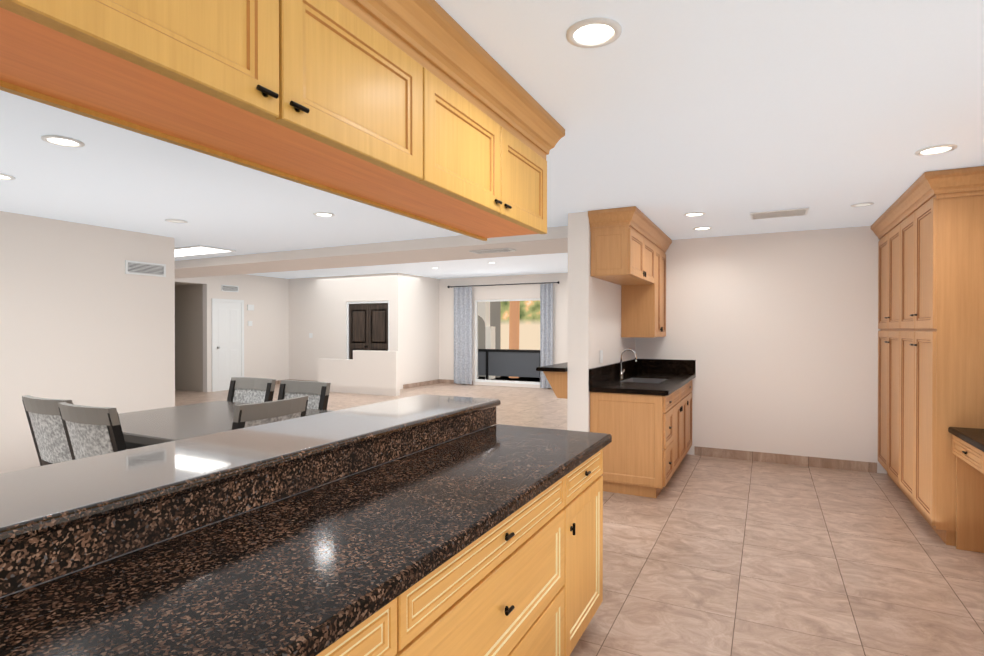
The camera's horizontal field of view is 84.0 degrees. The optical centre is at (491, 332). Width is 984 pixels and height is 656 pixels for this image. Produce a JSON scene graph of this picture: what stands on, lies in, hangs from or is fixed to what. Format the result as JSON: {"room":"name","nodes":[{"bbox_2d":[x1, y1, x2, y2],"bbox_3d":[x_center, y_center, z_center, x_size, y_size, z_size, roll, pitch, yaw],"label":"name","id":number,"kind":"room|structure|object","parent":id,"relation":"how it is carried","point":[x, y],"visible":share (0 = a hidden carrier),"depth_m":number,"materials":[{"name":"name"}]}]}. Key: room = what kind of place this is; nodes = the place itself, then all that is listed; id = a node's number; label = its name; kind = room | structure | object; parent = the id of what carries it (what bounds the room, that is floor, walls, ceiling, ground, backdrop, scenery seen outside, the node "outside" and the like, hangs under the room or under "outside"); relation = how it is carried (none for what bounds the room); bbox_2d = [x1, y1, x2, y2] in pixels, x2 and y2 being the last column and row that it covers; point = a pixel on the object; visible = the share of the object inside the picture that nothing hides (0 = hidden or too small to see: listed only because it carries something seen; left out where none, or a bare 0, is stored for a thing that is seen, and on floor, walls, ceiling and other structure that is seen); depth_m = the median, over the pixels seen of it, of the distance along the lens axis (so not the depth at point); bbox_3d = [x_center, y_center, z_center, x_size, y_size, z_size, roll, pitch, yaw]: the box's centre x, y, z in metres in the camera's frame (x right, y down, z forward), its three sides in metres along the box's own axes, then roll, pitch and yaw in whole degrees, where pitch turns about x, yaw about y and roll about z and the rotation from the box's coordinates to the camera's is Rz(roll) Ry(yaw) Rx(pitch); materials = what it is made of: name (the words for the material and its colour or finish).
{"room":"kitchen","nodes":[
{"label":"kitchen","id":0,"kind":"room"},
{"bbox_2d":[0,211,174,472],"bbox_3d":[-4.689,0.173,4.033,0.150,2.440,4.750,0,0,27],"label":"wall","id":1,"kind":"structure","parent":0,"point":[85,320],"depth_m":5.26,"materials":[{"name":"beige paint"}]},
{"bbox_2d":[125,260,165,276],"bbox_3d":[-3.689,-0.676,5.825,0.011,0.140,0.420,0,0,27],"label":"air vent","id":2,"kind":"object","parent":1,"relation":"in","point":[144,268],"visible":1,"depth_m":5.81,"materials":[{"name":"white metal"}]},
{"bbox_2d":[175,274,288,391],"bbox_3d":[-6.914,-0.020,11.507,0.150,2.750,6.900,0,0,27],"label":"wall","id":3,"kind":"structure","parent":0,"point":[266,344],"depth_m":13.02,"materials":[{"name":"beige paint"}]},
{"bbox_2d":[212,298,243,391],"bbox_3d":[-6.153,0.288,12.771,0.067,2.120,0.840,0,0,27],"label":"interior door","id":4,"kind":"structure","parent":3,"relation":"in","point":[227,339],"depth_m":12.73,"materials":[{"name":"white wood"}]},
{"bbox_2d":[221,285,237,291],"bbox_3d":[-6.152,-1.027,12.826,0.011,0.150,0.450,0,0,27],"label":"air vent","id":5,"kind":"object","parent":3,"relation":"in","point":[228,288],"visible":1,"depth_m":12.81,"materials":[{"name":"white metal"}]},
{"bbox_2d":[247,305,253,310],"bbox_3d":[-5.891,-0.605,13.329,0.027,0.140,0.180,0,0,27],"label":"door chime","id":6,"kind":"object","parent":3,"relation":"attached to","point":[250,307],"visible":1,"depth_m":13.31,"materials":[{"name":"white plastic"}]},
{"bbox_2d":[289,273,392,380],"bbox_3d":[-3.819,-0.032,13.727,3.380,2.750,0.150,0,0,27],"label":"wall","id":7,"kind":"structure","parent":0,"point":[318,307],"depth_m":13.87,"materials":[{"name":"beige paint"}]},
{"bbox_2d":[347,301,388,358],"bbox_3d":[-2.995,0.297,13.308,1.324,2.097,0.140,0,0,27],"label":"front door","id":8,"kind":"structure","parent":7,"relation":"in","point":[367,325],"depth_m":13.29,"materials":[{"name":"brown wood"}]},
{"bbox_2d":[318,350,399,395],"bbox_3d":[-2.987,0.876,12.137,2.200,0.950,0.150,0,0,27],"label":"wall","id":9,"kind":"structure","parent":0,"point":[369,372],"depth_m":11.95,"materials":[{"name":"beige paint"}]},
{"bbox_2d":[393,273,438,388],"bbox_3d":[-1.871,-0.032,13.669,0.150,2.750,1.800,0,0,27],"label":"wall","id":10,"kind":"structure","parent":0,"point":[416,321],"depth_m":13.51,"materials":[{"name":"beige paint"}]},
{"bbox_2d":[403,379,438,388],"bbox_3d":[-1.753,1.293,13.727,0.010,0.100,1.597,0,0,27],"label":"baseboard","id":11,"kind":"structure","parent":10,"relation":"attached to","point":[417,384],"depth_m":13.65,"materials":[{"name":"beige tile"}]},
{"bbox_2d":[0,0,983,278],"bbox_3d":[-1.864,-1.295,7.444,13.520,0.460,13.500,0,0,27],"label":"ceiling","id":12,"kind":"structure","parent":0,"point":[728,116],"depth_m":2.92,"materials":[{"name":"white paint"}]},
{"bbox_2d":[0,173,15,179],"bbox_3d":[-3.293,-1.038,3.631,0.190,0.009,0.190,0,0,27],"label":"recessed light","id":13,"kind":"object","parent":12,"relation":"in","point":[5,177],"visible":1,"depth_m":3.67,"materials":[{"name":"white"}]},
{"bbox_2d":[41,135,84,147],"bbox_3d":[-2.329,-1.034,2.966,0.190,0.009,0.190,0,0,27],"label":"recessed light","id":14,"kind":"object","parent":12,"relation":"in","point":[63,141],"visible":1,"depth_m":2.96,"materials":[{"name":"white"}]},
{"bbox_2d":[0,0,291,143],"bbox_3d":[-0.790,-0.767,1.022,0.360,0.525,0.670,0,0,27],"label":"upper cabinet","id":15,"kind":"object","parent":12,"relation":"hanging from","point":[182,71],"depth_m":1.08,"materials":[{"name":"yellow wood"}]},
{"bbox_2d":[165,219,187,222],"bbox_3d":[-2.975,-1.046,5.150,0.190,0.009,0.190,0,0,27],"label":"recessed light","id":16,"kind":"object","parent":12,"relation":"in","point":[175,221],"visible":1,"depth_m":5.14,"materials":[{"name":"white"}]},
{"bbox_2d":[175,245,235,256],"bbox_3d":[-3.975,-1.050,7.110,1.250,0.019,0.500,0,0,27],"label":"ceiling light panel","id":17,"kind":"object","parent":12,"relation":"attached to","point":[191,250],"visible":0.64,"depth_m":6.94,"materials":[{"name":"white plastic"}]},
{"bbox_2d":[188,0,431,191],"bbox_3d":[-0.509,-0.770,1.579,0.360,0.525,0.576,0,0,27],"label":"upper cabinet","id":18,"kind":"object","parent":12,"relation":"hanging from","point":[362,69],"depth_m":1.53,"materials":[{"name":"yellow wood"}]},
{"bbox_2d":[313,212,334,216],"bbox_3d":[-1.492,-1.044,4.851,0.190,0.009,0.190,0,0,27],"label":"recessed light","id":19,"kind":"object","parent":12,"relation":"in","point":[323,214],"visible":0.96,"depth_m":4.86,"materials":[{"name":"white"}]},
{"bbox_2d":[175,226,567,278],"bbox_3d":[-3.415,-1.238,8.058,10.197,0.580,1.000,0,0,27],"label":"soffit","id":20,"kind":"structure","parent":12,"relation":"attached to","point":[553,240],"depth_m":6.78,"materials":[{"name":"beige paint"}]},
{"bbox_2d":[469,248,515,253],"bbox_3d":[0.006,-0.929,6.246,0.500,0.011,0.200,0,0,27],"label":"air vent","id":21,"kind":"object","parent":20,"relation":"attached to","point":[493,250],"visible":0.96,"depth_m":6.24,"materials":[{"name":"white metal"}]},
{"bbox_2d":[340,12,551,239],"bbox_3d":[-0.129,-0.774,2.333,0.360,0.525,1.114,0,0,27],"label":"upper cabinet","id":22,"kind":"object","parent":12,"relation":"hanging from","point":[433,112],"depth_m":2.14,"materials":[{"name":"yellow wood"}]},
{"bbox_2d":[566,17,621,47],"bbox_3d":[0.351,-1.029,1.884,0.190,0.009,0.190,0,0,27],"label":"recessed light","id":23,"kind":"object","parent":12,"relation":"in","point":[595,32],"visible":1,"depth_m":1.88,"materials":[{"name":"white"}]},
{"bbox_2d":[683,212,705,216],"bbox_3d":[1.796,-1.044,4.840,0.190,0.009,0.190,0,0,27],"label":"recessed light","id":24,"kind":"object","parent":12,"relation":"in","point":[692,214],"visible":1,"depth_m":4.85,"materials":[{"name":"white"}]},
{"bbox_2d":[692,226,711,229],"bbox_3d":[2.124,-1.047,5.515,0.190,0.009,0.190,0,0,27],"label":"recessed light","id":25,"kind":"object","parent":12,"relation":"in","point":[703,228],"visible":0.94,"depth_m":5.51,"materials":[{"name":"white"}]},
{"bbox_2d":[750,207,808,219],"bbox_3d":[2.524,-1.042,4.809,0.450,0.011,0.300,0,0,27],"label":"ceiling vent","id":26,"kind":"object","parent":12,"relation":"in","point":[779,213],"visible":0.98,"depth_m":4.78,"materials":[{"name":"white metal"}]},
{"bbox_2d":[851,202,873,206],"bbox_3d":[3.033,-1.042,4.474,0.160,0.009,0.160,0,0,27],"label":"recessed light","id":27,"kind":"object","parent":12,"relation":"in","point":[864,204],"visible":0.96,"depth_m":4.47,"materials":[{"name":"white"}]},
{"bbox_2d":[915,144,956,155],"bbox_3d":[2.524,-1.035,3.108,0.190,0.009,0.190,0,0,27],"label":"recessed light","id":28,"kind":"object","parent":12,"relation":"in","point":[935,149],"visible":0.96,"depth_m":3.10,"materials":[{"name":"white"}]},
{"bbox_2d":[439,273,567,388],"bbox_3d":[1.474,-0.029,13.076,6.360,2.750,0.150,0,0,27],"label":"wall","id":29,"kind":"structure","parent":0,"point":[520,291],"depth_m":13.66,"materials":[{"name":"beige paint"}]},
{"bbox_2d":[439,379,472,384],"bbox_3d":[-0.942,1.291,14.208,1.007,0.100,0.009,0,0,27],"label":"baseboard","id":30,"kind":"structure","parent":29,"relation":"attached to","point":[440,380],"depth_m":14.32,"materials":[{"name":"beige tile"}]},
{"bbox_2d":[448,281,558,388],"bbox_3d":[0.228,0.059,13.537,3.040,2.530,0.142,0,0,27],"label":"curtain","id":31,"kind":"object","parent":29,"relation":"attached to","point":[462,334],"visible":1,"depth_m":13.91,"materials":[{"name":"grey fabric"}]},
{"bbox_2d":[475,298,539,384],"bbox_3d":[0.445,0.219,13.579,1.930,2.090,0.060,0,0,27],"label":"window","id":32,"kind":"structure","parent":29,"relation":"in","point":[476,350],"depth_m":13.89,"materials":[{"name":"white"}]},
{"bbox_2d":[175,376,983,655],"bbox_3d":[-1.736,1.411,8.290,17.000,0.080,17.500,0,0,27],"label":"floor","id":33,"kind":"structure","parent":0,"point":[708,556],"depth_m":3.29,"materials":[{"name":"tile"}]},
{"bbox_2d":[22,395,72,465],"bbox_3d":[-2.101,0.859,2.828,0.400,1.080,0.439,0,0,27],"label":"chair","id":34,"kind":"object","parent":33,"relation":"on","point":[47,430],"visible":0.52,"depth_m":2.66,"materials":[{"name":"black fabric"}]},
{"bbox_2d":[58,402,126,459],"bbox_3d":[-1.709,0.860,2.563,0.400,1.080,0.439,0,0,27],"label":"chair","id":35,"kind":"object","parent":33,"relation":"on","point":[90,431],"visible":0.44,"depth_m":2.36,"materials":[{"name":"black fabric"}]},
{"bbox_2d":[118,401,331,448],"bbox_3d":[-1.560,0.933,3.025,1.150,0.930,0.980,0,0,27],"label":"dining table","id":36,"kind":"object","parent":33,"relation":"on","point":[152,427],"visible":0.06,"depth_m":2.84,"materials":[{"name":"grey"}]},
{"bbox_2d":[227,377,275,403],"bbox_3d":[-1.706,0.855,3.568,0.400,1.080,0.439,0,0,27],"label":"chair","id":37,"kind":"object","parent":33,"relation":"on","point":[249,390],"visible":0.27,"depth_m":3.73,"materials":[{"name":"black fabric"}]},
{"bbox_2d":[232,396,308,429],"bbox_3d":[-1.181,0.860,2.655,0.439,1.080,0.400,0,0,27],"label":"chair","id":38,"kind":"object","parent":33,"relation":"on","point":[250,415],"visible":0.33,"depth_m":2.51,"materials":[{"name":"black"}]},
{"bbox_2d":[278,380,330,409],"bbox_3d":[-1.273,0.856,3.339,0.400,1.080,0.439,0,0,27],"label":"chair","id":39,"kind":"object","parent":33,"relation":"on","point":[316,392],"visible":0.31,"depth_m":3.48,"materials":[{"name":"black fabric"}]},
{"bbox_2d":[324,594,407,655],"bbox_3d":[-0.641,0.972,0.951,0.599,0.872,0.780,0,0,27],"label":"base cabinet","id":40,"kind":"object","parent":33,"relation":"on","point":[387,633],"depth_m":1.12,"materials":[{"name":"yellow wood"}]},
{"bbox_2d":[408,474,571,655],"bbox_3d":[-0.225,0.968,1.777,0.599,0.872,1.070,0,0,27],"label":"base cabinet","id":41,"kind":"object","parent":33,"relation":"on","point":[507,593],"depth_m":1.65,"materials":[{"name":"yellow wood"}]},
{"bbox_2d":[0,394,499,549],"bbox_3d":[-0.931,0.379,1.514,0.510,0.036,3.328,0,0,27],"label":"countertop","id":42,"kind":"structure","parent":41,"relation":"on","point":[38,503],"depth_m":1.50,"materials":[{"name":"grey stone"}]},
{"bbox_2d":[0,422,611,655],"bbox_3d":[-0.451,0.513,1.268,0.619,0.042,3.318,0,0,27],"label":"countertop","id":43,"kind":"structure","parent":41,"relation":"on","point":[298,574],"depth_m":1.17,"materials":[{"name":"black stone"}]},
{"bbox_2d":[568,446,604,655],"bbox_3d":[0.140,0.964,2.500,0.599,0.872,0.550,0,0,27],"label":"base cabinet","id":44,"kind":"object","parent":33,"relation":"on","point":[585,499],"depth_m":2.37,"materials":[{"name":"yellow wood"}]},
{"bbox_2d":[590,400,676,497],"bbox_3d":[1.237,1.021,4.831,0.636,0.735,0.440,0,0,27],"label":"base cabinet","id":45,"kind":"object","parent":33,"relation":"on","point":[641,411],"depth_m":4.62,"materials":[{"name":"brown wood"}]},
{"bbox_2d":[589,380,680,395],"bbox_3d":[1.275,0.495,4.870,0.667,0.042,0.611,0,0,27],"label":"countertop","id":46,"kind":"structure","parent":45,"relation":"on","point":[630,387],"depth_m":4.70,"materials":[{"name":"black stone"}]},
{"bbox_2d":[605,392,688,467],"bbox_3d":[1.534,1.018,5.420,0.636,0.735,0.879,0,0,27],"label":"base cabinet","id":47,"kind":"object","parent":33,"relation":"on","point":[681,399],"depth_m":5.30,"materials":[{"name":"brown wood"}]},
{"bbox_2d":[677,388,691,448],"bbox_3d":[1.855,1.015,6.057,0.636,0.735,0.548,0,0,27],"label":"base cabinet","id":48,"kind":"object","parent":33,"relation":"on","point":[689,390],"depth_m":6.00,"materials":[{"name":"brown wood"}]},
{"bbox_2d":[871,166,983,545],"bbox_3d":[3.558,0.173,4.338,0.629,2.437,2.077,0,0,27],"label":"pantry","id":49,"kind":"object","parent":33,"relation":"on","point":[927,228],"visible":1,"depth_m":3.62,"materials":[{"name":"brown wood"}]},
{"bbox_2d":[948,427,983,552],"bbox_3d":[2.793,1.009,2.667,0.487,0.782,1.738,0,0,27],"label":"desk","id":50,"kind":"object","parent":33,"relation":"on","point":[968,447],"visible":1,"depth_m":3.47,"materials":[{"name":"brown wood"}]},
{"bbox_2d":[567,211,635,431],"bbox_3d":[1.181,0.165,5.638,0.190,2.440,1.900,0,0,27],"label":"wall","id":51,"kind":"structure","parent":0,"point":[594,316],"depth_m":4.81,"materials":[{"name":"beige paint"}]},
{"bbox_2d":[536,362,567,398],"bbox_3d":[0.790,0.448,5.389,0.277,0.275,1.200,0,0,27],"label":"bar ledge","id":52,"kind":"object","parent":51,"relation":"attached to","point":[556,375],"visible":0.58,"depth_m":4.88,"materials":[{"name":"brown wood"}]},
{"bbox_2d":[600,350,602,362],"bbox_3d":[1.019,0.227,5.093,0.006,0.120,0.080,0,0,27],"label":"outlet","id":53,"kind":"object","parent":51,"relation":"attached to","point":[601,356],"visible":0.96,"depth_m":5.09,"materials":[{"name":"white plastic"}]},
{"bbox_2d":[588,207,655,285],"bbox_3d":[1.270,-0.771,5.209,0.346,0.557,1.136,0,0,27],"label":"upper cabinet","id":54,"kind":"object","parent":51,"relation":"attached to","point":[630,246],"depth_m":4.74,"materials":[{"name":"brown wood"}]},
{"bbox_2d":[589,360,668,399],"bbox_3d":[1.485,0.474,5.485,0.487,0.318,1.898,0,0,27],"label":"backsplash","id":55,"kind":"structure","parent":51,"relation":"attached to","point":[625,368],"depth_m":5.27,"materials":[{"name":"black stone"}]},
{"bbox_2d":[621,230,667,337],"bbox_3d":[1.687,-0.501,6.038,0.346,1.106,0.718,0,0,27],"label":"upper cabinet","id":56,"kind":"object","parent":51,"relation":"attached to","point":[643,308],"depth_m":5.76,"materials":[{"name":"brown wood"}]},
{"bbox_2d":[635,226,886,473],"bbox_3d":[3.017,0.163,5.860,3.270,2.440,0.150,0,0,27],"label":"wall","id":57,"kind":"structure","parent":0,"point":[774,335],"depth_m":5.76,"materials":[{"name":"beige paint"}]},
{"bbox_2d":[637,360,695,375],"bbox_3d":[1.997,0.389,6.274,0.642,0.156,0.026,0,0,27],"label":"backsplash","id":58,"kind":"structure","parent":57,"relation":"attached to","point":[687,366],"depth_m":6.25,"materials":[{"name":"black stone"}]},
{"bbox_2d":[694,446,876,472],"bbox_3d":[3.038,1.334,5.764,1.697,0.100,0.009,0,0,27],"label":"baseboard","id":59,"kind":"structure","parent":57,"relation":"attached to","point":[852,465],"depth_m":5.72,"materials":[{"name":"beige tile"}]},
{"label":"outside","id":60,"kind":"structure","parent":0,"visible":0},
{"bbox_2d":[478,300,539,380],"bbox_3d":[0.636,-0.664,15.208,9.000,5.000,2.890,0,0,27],"label":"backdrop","id":61,"kind":"structure","parent":60,"point":[509,338],"depth_m":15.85,"materials":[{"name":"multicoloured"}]}
]}

